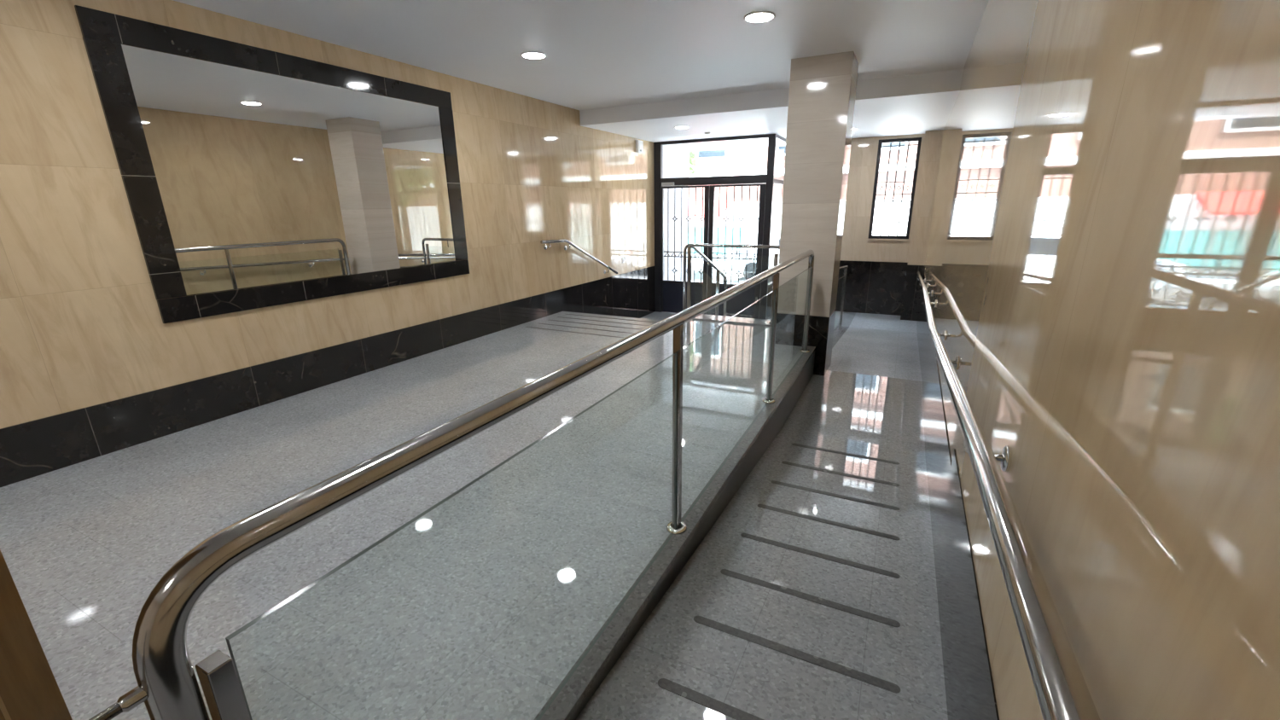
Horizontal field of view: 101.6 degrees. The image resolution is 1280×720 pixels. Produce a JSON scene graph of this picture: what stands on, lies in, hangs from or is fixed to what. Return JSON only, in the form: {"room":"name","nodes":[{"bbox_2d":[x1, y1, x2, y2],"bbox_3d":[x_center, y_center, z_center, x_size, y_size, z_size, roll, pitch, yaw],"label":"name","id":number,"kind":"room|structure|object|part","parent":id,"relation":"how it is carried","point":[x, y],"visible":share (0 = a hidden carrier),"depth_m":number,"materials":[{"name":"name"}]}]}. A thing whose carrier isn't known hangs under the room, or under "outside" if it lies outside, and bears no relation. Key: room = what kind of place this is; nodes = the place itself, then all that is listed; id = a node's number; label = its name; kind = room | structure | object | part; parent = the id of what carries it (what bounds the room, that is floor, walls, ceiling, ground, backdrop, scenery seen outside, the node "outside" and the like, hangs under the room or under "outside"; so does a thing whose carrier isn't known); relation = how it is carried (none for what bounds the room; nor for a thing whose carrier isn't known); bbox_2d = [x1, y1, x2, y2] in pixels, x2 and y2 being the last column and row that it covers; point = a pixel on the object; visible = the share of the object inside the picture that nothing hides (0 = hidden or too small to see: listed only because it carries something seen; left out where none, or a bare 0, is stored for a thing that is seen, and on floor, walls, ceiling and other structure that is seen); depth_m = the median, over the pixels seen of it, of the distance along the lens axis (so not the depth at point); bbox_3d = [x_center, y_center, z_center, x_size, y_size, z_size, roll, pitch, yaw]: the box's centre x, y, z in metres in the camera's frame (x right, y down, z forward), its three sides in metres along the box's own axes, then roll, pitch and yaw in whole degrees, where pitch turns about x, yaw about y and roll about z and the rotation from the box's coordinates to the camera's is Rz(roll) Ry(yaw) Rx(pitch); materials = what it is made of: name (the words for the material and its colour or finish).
{"room":"building entrance lobby","nodes":[
{"label":"building entrance lobby","id":0,"kind":"room"},
{"bbox_2d":[0,0,654,429],"bbox_3d":[-2.245,-1.235,5.659,0.250,3.800,14.300,7,18,26],"label":"wall","id":1,"kind":"structure","parent":0,"point":[82,326],"depth_m":3.58,"materials":[{"name":"beige stone"}]},
{"bbox_2d":[74,5,469,323],"bbox_3d":[-2.616,-1.522,4.506,0.020,1.882,2.855,7,18,26],"label":"wall mirror","id":2,"kind":"object","parent":1,"relation":"attached to","point":[253,177],"visible":1,"depth_m":4.02,"materials":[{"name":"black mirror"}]},
{"bbox_3d":[-2.628,-2.347,4.261,0.020,0.160,2.851,7,18,26],"label":"frame rail","id":3,"kind":"part","parent":2,"relation":"part of","materials":[{"name":"stone"}]},
{"bbox_2d":[121,44,456,296],"bbox_3d":[-2.622,-1.522,4.504,0.012,1.560,2.513,7,18,26],"label":"mirror glass","id":4,"kind":"object","parent":2,"relation":"on","point":[263,178],"depth_m":4.12,"materials":[{"name":"silver"}]},
{"bbox_3d":[-2.605,-0.698,4.751,0.020,0.162,2.851,7,18,26],"label":"frame rail","id":5,"kind":"part","parent":2,"relation":"part of","materials":[{"name":"stone"}]},
{"bbox_2d":[0,266,655,487],"bbox_3d":[-2.507,0.192,5.208,0.006,0.930,12.550,7,18,26],"label":"baseboard","id":6,"kind":"structure","parent":1,"relation":"attached to","point":[35,448],"depth_m":4.16,"materials":[{"name":"stone"}]},
{"bbox_2d":[540,238,618,273],"bbox_3d":[-0.879,-1.540,7.983,0.101,0.692,2.059,7,18,26],"label":"wall handrail","id":7,"kind":"object","parent":1,"relation":"attached to","point":[549,241],"visible":1,"depth_m":7.69,"materials":[{"name":"silver metal"}]},
{"bbox_2d":[635,139,643,152],"bbox_3d":[-0.005,-3.770,9.221,0.069,0.200,0.200,7,18,26],"label":"wall box","id":8,"kind":"object","parent":1,"relation":"attached to","point":[639,144],"visible":1,"depth_m":9.18,"materials":[{"name":"white plastic"}]},
{"bbox_2d":[0,311,802,719],"bbox_3d":[-1.516,0.696,3.203,3.635,0.120,9.750,7,18,26],"label":"floor","id":9,"kind":"structure","parent":0,"point":[480,607],"depth_m":2.57,"materials":[{"name":"grey stone"}]},
{"bbox_2d":[0,550,72,719],"bbox_3d":[-1.693,-0.073,0.640,0.602,2.820,0.812,7,18,26],"label":"door frame","id":10,"kind":"structure","parent":9,"relation":"on","point":[29,689],"depth_m":1.05,"materials":[{"name":"brown wood"}]},
{"bbox_2d":[527,326,626,337],"bbox_3d":[-0.749,-0.339,6.433,1.600,0.002,0.036,7,18,26],"label":"strip","id":11,"kind":"object","parent":9,"relation":"on","point":[527,327],"visible":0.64,"depth_m":6.44,"materials":[{"name":"grey rubber"}]},
{"bbox_2d":[538,322,634,333],"bbox_3d":[-0.641,-0.402,6.638,1.600,0.002,0.036,7,18,26],"label":"strip","id":12,"kind":"object","parent":9,"relation":"on","point":[538,322],"visible":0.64,"depth_m":6.66,"materials":[{"name":"grey rubber"}]},
{"bbox_2d":[549,319,643,329],"bbox_3d":[-0.538,-0.461,6.835,1.600,0.002,0.036,7,18,26],"label":"strip","id":13,"kind":"object","parent":9,"relation":"on","point":[549,319],"visible":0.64,"depth_m":6.84,"materials":[{"name":"grey rubber"}]},
{"bbox_2d":[557,316,651,325],"bbox_3d":[-0.439,-0.519,7.023,1.600,0.002,0.036,7,18,26],"label":"strip","id":14,"kind":"object","parent":9,"relation":"on","point":[557,317],"visible":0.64,"depth_m":7.04,"materials":[{"name":"grey rubber"}]},
{"bbox_2d":[567,314,657,322],"bbox_3d":[-0.345,-0.573,7.202,1.600,0.002,0.036,7,18,26],"label":"strip","id":15,"kind":"object","parent":9,"relation":"on","point":[567,314],"visible":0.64,"depth_m":7.19,"materials":[{"name":"grey rubber"}]},
{"bbox_2d":[533,346,815,719],"bbox_3d":[-0.091,1.285,2.008,0.084,0.634,8.680,7,18,26],"label":"curb","id":16,"kind":"object","parent":9,"relation":"on","point":[622,629],"visible":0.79,"depth_m":2.37,"materials":[{"name":"stone"}]},
{"bbox_2d":[89,250,814,719],"bbox_3d":[0.365,0.191,2.721,0.100,1.045,6.174,7,18,26],"label":"glass railing","id":17,"kind":"object","parent":16,"relation":"on","point":[168,687],"visible":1,"depth_m":0.84,"materials":[{"name":"silver metal"}]},
{"bbox_3d":[-0.828,0.539,0.357,0.022,0.021,0.825,7,18,26],"label":"rod","id":18,"kind":"part","parent":17,"relation":"part of","materials":[{"name":"silver metal"}]},
{"bbox_3d":[-0.614,0.849,0.881,0.036,0.858,0.032,7,18,26],"label":"post","id":19,"kind":"part","parent":17,"relation":"part of","materials":[{"name":"silver metal"}]},
{"bbox_3d":[-0.223,0.612,1.623,0.010,0.879,1.700,7,18,26],"label":"glass panel","id":20,"kind":"part","parent":17,"relation":"part of","materials":[{"name":"grey"}]},
{"bbox_3d":[0.168,0.329,2.352,0.036,0.997,0.032,7,18,26],"label":"post","id":21,"kind":"part","parent":17,"relation":"part of","materials":[{"name":"silver metal"}]},
{"bbox_3d":[0.584,0.144,3.159,0.010,0.879,1.806,7,18,26],"label":"glass panel","id":22,"kind":"part","parent":17,"relation":"part of","materials":[{"name":"grey"}]},
{"bbox_3d":[0.999,-0.153,3.933,0.036,0.997,0.032,7,18,26],"label":"post","id":23,"kind":"part","parent":17,"relation":"part of","materials":[{"name":"silver metal"}]},
{"bbox_3d":[1.355,-0.303,4.625,0.010,0.879,1.536,7,18,26],"label":"glass panel","id":24,"kind":"part","parent":17,"relation":"part of","materials":[{"name":"grey"}]},
{"bbox_3d":[1.710,-0.498,5.303,0.036,0.858,0.032,7,18,26],"label":"post","id":25,"kind":"part","parent":17,"relation":"part of","materials":[{"name":"silver metal"}]},
{"bbox_2d":[692,314,770,326],"bbox_3d":[1.374,-0.518,6.901,1.965,0.022,0.300,7,18,26],"label":"coping","id":26,"kind":"object","parent":9,"relation":"on","point":[702,317],"visible":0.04,"depth_m":6.92,"materials":[{"name":"grey stone"}]},
{"bbox_2d":[682,243,779,323],"bbox_3d":[1.189,-1.010,6.813,1.347,0.977,0.092,7,18,26],"label":"guardrail","id":27,"kind":"object","parent":26,"relation":"on","point":[688,246],"visible":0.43,"depth_m":6.94,"materials":[{"name":"silver metal"}]},
{"bbox_3d":[0.664,-1.064,7.073,0.048,0.946,0.024,7,18,26],"label":"post","id":28,"kind":"part","parent":27,"relation":"part of","materials":[{"name":"silver metal"}]},
{"bbox_3d":[1.178,-0.978,6.829,1.090,0.770,0.010,7,18,26],"label":"glass panel","id":29,"kind":"part","parent":27,"relation":"part of","materials":[{"name":"grey"}]},
{"bbox_3d":[1.692,-0.897,6.583,0.048,0.878,0.024,7,18,26],"label":"post","id":30,"kind":"part","parent":27,"relation":"part of","materials":[{"name":"silver metal"}]},
{"bbox_2d":[774,51,858,375],"bbox_3d":[1.838,-1.282,5.594,0.568,3.420,0.528,7,18,26],"label":"column","id":31,"kind":"structure","parent":9,"relation":"on","point":[822,96],"depth_m":5.24,"materials":[{"name":"beige stone"}]},
{"bbox_2d":[172,0,988,110],"bbox_3d":[-0.990,-2.126,2.213,5.275,0.200,10.000,7,18,26],"label":"ceiling","id":32,"kind":"structure","parent":0,"point":[601,54],"depth_m":4.28,"materials":[{"name":"white paint"}]},
{"bbox_2d":[520,51,546,58],"bbox_3d":[-0.967,-2.768,4.755,0.232,0.020,0.232,7,18,26],"label":"recessed light","id":33,"kind":"object","parent":32,"relation":"in","point":[530,55],"visible":1,"depth_m":4.72,"materials":[{"name":"white plastic"}]},
{"bbox_2d":[743,11,775,23],"bbox_3d":[0.882,-2.526,3.856,0.232,0.020,0.232,7,18,26],"label":"recessed light","id":34,"kind":"object","parent":32,"relation":"in","point":[759,16],"visible":1,"depth_m":3.82,"materials":[{"name":"white plastic"}]},
{"bbox_2d":[663,145,689,281],"bbox_3d":[0.705,-2.774,11.017,0.012,3.217,1.690,7,18,26],"label":"window","id":35,"kind":"structure","parent":0,"point":[676,160],"depth_m":11.02,"materials":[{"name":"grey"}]},
{"bbox_2d":[691,259,738,284],"bbox_3d":[4.758,-2.196,14.966,55.000,0.250,9.000,7,18,26],"label":"pavement","id":36,"kind":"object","parent":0,"point":[720,263],"depth_m":19.51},
{"bbox_2d":[689,151,698,174],"bbox_3d":[0.092,-4.550,14.220,3.060,4.861,3.130,7,18,26],"label":"street tree","id":37,"kind":"object","parent":36,"relation":"on","point":[693,157],"visible":0.02,"depth_m":13.68,"materials":[{"name":"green plant"}]},
{"bbox_2d":[688,141,918,260],"bbox_3d":[5.561,-10.446,20.162,38.000,12.620,7.100,7,18,26],"label":"building","id":38,"kind":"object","parent":36,"relation":"on","point":[750,160],"visible":0.06,"depth_m":19.25,"materials":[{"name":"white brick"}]},
{"bbox_3d":[2.673,-8.263,19.414,1.040,1.340,0.030,7,18,26],"label":"pane","id":39,"kind":"part","parent":38,"relation":"part of","materials":[{"name":"clear glass"}]},
{"bbox_3d":[2.646,-4.688,20.515,3.030,1.020,0.045,7,18,26],"label":"shop panel","id":40,"kind":"part","parent":38,"relation":"part of","materials":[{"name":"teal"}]},
{"bbox_3d":[5.353,-7.913,18.112,1.040,1.340,0.030,7,18,26],"label":"pane","id":41,"kind":"part","parent":38,"relation":"part of","materials":[{"name":"clear glass"}]},
{"bbox_3d":[8.034,-7.563,16.810,1.040,1.340,0.030,7,18,26],"label":"pane","id":42,"kind":"part","parent":38,"relation":"part of","materials":[{"name":"clear glass"}]},
{"bbox_2d":[653,133,776,319],"bbox_3d":[1.279,-2.391,9.705,2.265,3.217,0.217,7,18,26],"label":"door","id":43,"kind":"structure","parent":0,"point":[668,294],"depth_m":9.77,"materials":[{"name":"brown metal"}]},
{"bbox_3d":[0.852,-1.222,10.367,0.840,0.590,0.058,7,18,26],"label":"kick panel","id":44,"kind":"part","parent":43,"relation":"part of","materials":[{"name":"grey metal"}]},
{"bbox_2d":[663,187,703,282],"bbox_3d":[0.851,-2.389,10.036,0.852,1.745,0.017,7,18,26],"label":"iron grille","id":45,"kind":"object","parent":43,"relation":"attached to","point":[694,253],"depth_m":10.05,"materials":[{"name":"black"}]},
{"bbox_3d":[1.763,-1.103,9.924,0.840,0.590,0.058,7,18,26],"label":"kick panel","id":46,"kind":"part","parent":43,"relation":"part of","materials":[{"name":"grey metal"}]},
{"bbox_2d":[713,186,758,284],"bbox_3d":[1.762,-2.270,9.594,0.852,1.745,0.017,7,18,26],"label":"iron grille","id":47,"kind":"object","parent":43,"relation":"attached to","point":[730,258],"depth_m":9.59,"materials":[{"name":"black"}]},
{"bbox_2d":[691,267,773,283],"bbox_3d":[5.164,-2.330,15.765,75.000,0.140,4.400,7,18,26],"label":"road","id":48,"kind":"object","parent":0,"point":[697,275],"depth_m":16.98,"materials":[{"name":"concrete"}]},
{"bbox_2d":[727,235,779,279],"bbox_3d":[4.916,-3.138,15.707,4.220,1.449,1.720,7,18,26],"label":"parked car","id":49,"kind":"object","parent":48,"relation":"on","point":[735,262],"visible":0.17,"depth_m":15.71,"materials":[{"name":"white paint"}]},
{"bbox_2d":[640,311,845,330],"bbox_3d":[1.590,-0.519,9.390,3.530,0.200,4.250,7,18,26],"label":"floor","id":50,"kind":"structure","parent":0,"point":[654,316],"depth_m":10.18,"materials":[{"name":"grey stone"}]},
{"bbox_2d":[691,246,727,315],"bbox_3d":[1.051,-0.996,7.888,0.048,1.586,1.636,7,18,26],"label":"stair railing","id":51,"kind":"object","parent":50,"relation":"on","point":[718,271],"visible":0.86,"depth_m":8.17,"materials":[{"name":"silver metal"}]},
{"bbox_3d":[1.220,-0.860,8.273,0.048,1.100,0.025,7,18,26],"label":"post","id":52,"kind":"part","parent":51,"relation":"part of","materials":[{"name":"silver metal"}]},
{"bbox_2d":[576,370,948,719],"bbox_3d":[0.467,1.416,1.883,1.060,0.800,8.900,7,18,26],"label":"ramp","id":53,"kind":"structure","parent":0,"point":[880,417],"depth_m":2.28,"materials":[{"name":"grey stone"}]},
{"bbox_2d":[657,678,763,719],"bbox_3d":[0.400,1.152,1.638,0.754,0.005,0.040,7,18,26],"label":"strip","id":54,"kind":"object","parent":53,"relation":"on","point":[737,714],"visible":1,"depth_m":1.73,"materials":[{"name":"black rubber"}]},
{"bbox_2d":[693,616,900,693],"bbox_3d":[0.555,1.086,1.949,0.752,0.005,0.040,7,18,26],"label":"strip","id":55,"kind":"object","parent":53,"relation":"on","point":[891,687],"visible":1,"depth_m":1.93,"materials":[{"name":"black rubber"}]},
{"bbox_2d":[720,569,900,627],"bbox_3d":[0.709,1.021,2.259,0.751,0.005,0.040,7,18,26],"label":"strip","id":56,"kind":"object","parent":53,"relation":"on","point":[781,589],"visible":1,"depth_m":2.24,"materials":[{"name":"black rubber"}]},
{"bbox_2d":[740,533,900,578],"bbox_3d":[0.864,0.955,2.569,0.750,0.005,0.040,7,18,26],"label":"strip","id":57,"kind":"object","parent":53,"relation":"on","point":[888,573],"visible":1,"depth_m":2.55,"materials":[{"name":"grey rubber"}]},
{"bbox_2d":[757,504,900,540],"bbox_3d":[1.020,0.889,2.882,0.748,0.005,0.040,7,18,26],"label":"strip","id":58,"kind":"object","parent":53,"relation":"on","point":[827,521],"visible":1,"depth_m":2.87,"materials":[{"name":"grey rubber"}]},
{"bbox_2d":[770,480,899,510],"bbox_3d":[1.175,0.824,3.194,0.746,0.005,0.040,7,18,26],"label":"strip","id":59,"kind":"object","parent":53,"relation":"on","point":[771,481],"visible":1,"depth_m":3.18,"materials":[{"name":"grey rubber"}]},
{"bbox_2d":[781,461,899,486],"bbox_3d":[1.327,0.759,3.500,0.745,0.005,0.040,7,18,26],"label":"strip","id":60,"kind":"object","parent":53,"relation":"on","point":[784,462],"visible":1,"depth_m":3.49,"materials":[{"name":"grey rubber"}]},
{"bbox_2d":[791,443,899,464],"bbox_3d":[1.498,0.687,3.841,0.744,0.005,0.040,7,18,26],"label":"strip","id":61,"kind":"object","parent":53,"relation":"on","point":[796,445],"visible":1,"depth_m":3.83,"materials":[{"name":"grey rubber"}]},
{"bbox_2d":[579,69,963,151],"bbox_3d":[2.290,-3.930,8.480,5.275,0.403,4.600,7,18,26],"label":"ceiling","id":62,"kind":"structure","parent":0,"point":[912,104],"depth_m":7.09,"materials":[{"name":"white paint"}]},
{"bbox_2d":[674,126,689,128],"bbox_3d":[0.635,-3.513,7.898,0.232,0.020,0.232,7,18,26],"label":"recessed light","id":63,"kind":"object","parent":62,"relation":"in","point":[676,127],"visible":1,"depth_m":7.85,"materials":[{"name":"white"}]},
{"bbox_2d":[832,312,856,348],"bbox_3d":[3.124,-0.363,8.310,0.185,0.476,4.800,7,18,26],"label":"floor","id":64,"kind":"structure","parent":0,"point":[847,318],"depth_m":9.11,"materials":[{"name":"grey stone"}]},
{"bbox_2d":[837,265,848,330],"bbox_3d":[2.727,-0.768,7.413,0.042,1.308,3.043,7,18,26],"label":"railing","id":65,"kind":"object","parent":64,"relation":"on","point":[846,266],"visible":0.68,"depth_m":8.63,"materials":[{"name":"silver metal"}]},
{"bbox_3d":[2.720,-1.258,7.267,0.042,0.287,3.043,7,18,26],"label":"handrail","id":66,"kind":"part","parent":65,"relation":"part of","materials":[{"name":"silver metal"}]},
{"bbox_2d":[826,312,922,381],"bbox_3d":[3.613,-0.263,7.908,1.060,0.500,5.100,7,18,26],"label":"floor","id":67,"kind":"structure","parent":0,"point":[876,345],"depth_m":7.15,"materials":[{"name":"grey stone"}]},
{"bbox_2d":[900,262,924,320],"bbox_3d":[5.011,-1.262,9.613,0.275,1.005,0.410,7,18,26],"label":"pier base","id":68,"kind":"object","parent":67,"relation":"on","point":[912,287],"visible":0.79,"depth_m":9.44,"materials":[{"name":"stone"}]},
{"bbox_2d":[907,129,943,265],"bbox_3d":[4.996,-2.804,9.157,0.265,2.212,0.400,7,18,26],"label":"pier","id":69,"kind":"object","parent":68,"relation":"on","point":[933,139],"visible":1,"depth_m":8.97,"materials":[{"name":"beige stone"}]},
{"bbox_2d":[840,133,925,262],"bbox_3d":[4.136,-2.632,10.059,2.545,3.800,0.280,7,18,26],"label":"wall","id":70,"kind":"structure","parent":0,"point":[855,247],"depth_m":9.77,"materials":[{"name":"beige wood"}]},
{"bbox_2d":[766,134,785,319],"bbox_3d":[2.615,-2.475,9.923,0.067,3.217,1.400,7,18,26],"label":"window","id":71,"kind":"structure","parent":70,"relation":"in","point":[776,182],"depth_m":9.84,"materials":[{"name":"brown metal"}]},
{"bbox_3d":[2.638,-1.218,10.288,0.030,0.600,1.310,7,18,26],"label":"kick panel","id":72,"kind":"part","parent":71,"relation":"part of","materials":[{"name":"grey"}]},
{"bbox_2d":[768,184,782,282],"bbox_3d":[2.598,-2.413,9.966,0.014,1.785,1.177,7,18,26],"label":"iron grille","id":73,"kind":"object","parent":71,"relation":"attached to","point":[775,184],"depth_m":9.87,"materials":[{"name":"black"}]},
{"bbox_2d":[835,260,907,315],"bbox_3d":[4.436,-1.400,10.105,1.230,1.005,0.012,7,18,26],"label":"baseboard","id":74,"kind":"structure","parent":70,"relation":"attached to","point":[871,287],"depth_m":10.07,"materials":[{"name":"stone"}]},
{"bbox_2d":[866,238,909,241],"bbox_3d":[4.643,-2.256,9.781,0.740,0.035,0.135,7,18,26],"label":"window sill","id":75,"kind":"structure","parent":70,"relation":"attached to","point":[869,239],"depth_m":9.71,"materials":[{"name":"beige stone"}]},
{"bbox_2d":[868,137,921,238],"bbox_3d":[4.666,-3.122,9.584,0.690,1.735,0.140,7,18,26],"label":"window","id":76,"kind":"structure","parent":70,"relation":"in","point":[916,139],"depth_m":9.58,"materials":[{"name":"brown metal"}]},
{"bbox_2d":[924,0,1279,719],"bbox_3d":[2.244,-0.648,3.479,0.250,3.800,14.300,7,18,26],"label":"wall","id":77,"kind":"structure","parent":0,"point":[1102,267],"depth_m":0.74,"materials":[{"name":"beige stone"}]},
{"bbox_2d":[916,269,999,719],"bbox_3d":[1.990,0.615,3.588,0.004,1.123,13.600,7,18,26],"label":"baseboard","id":78,"kind":"structure","parent":77,"relation":"attached to","point":[968,681],"depth_m":1.95,"materials":[{"name":"stone"}]},
{"bbox_2d":[916,271,1100,719],"bbox_3d":[2.276,-0.395,4.036,0.118,0.850,11.152,7,18,26],"label":"wall handrail","id":79,"kind":"object","parent":77,"relation":"attached to","point":[1062,692],"visible":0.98,"depth_m":0.71,"materials":[{"name":"silver metal"}]}
]}

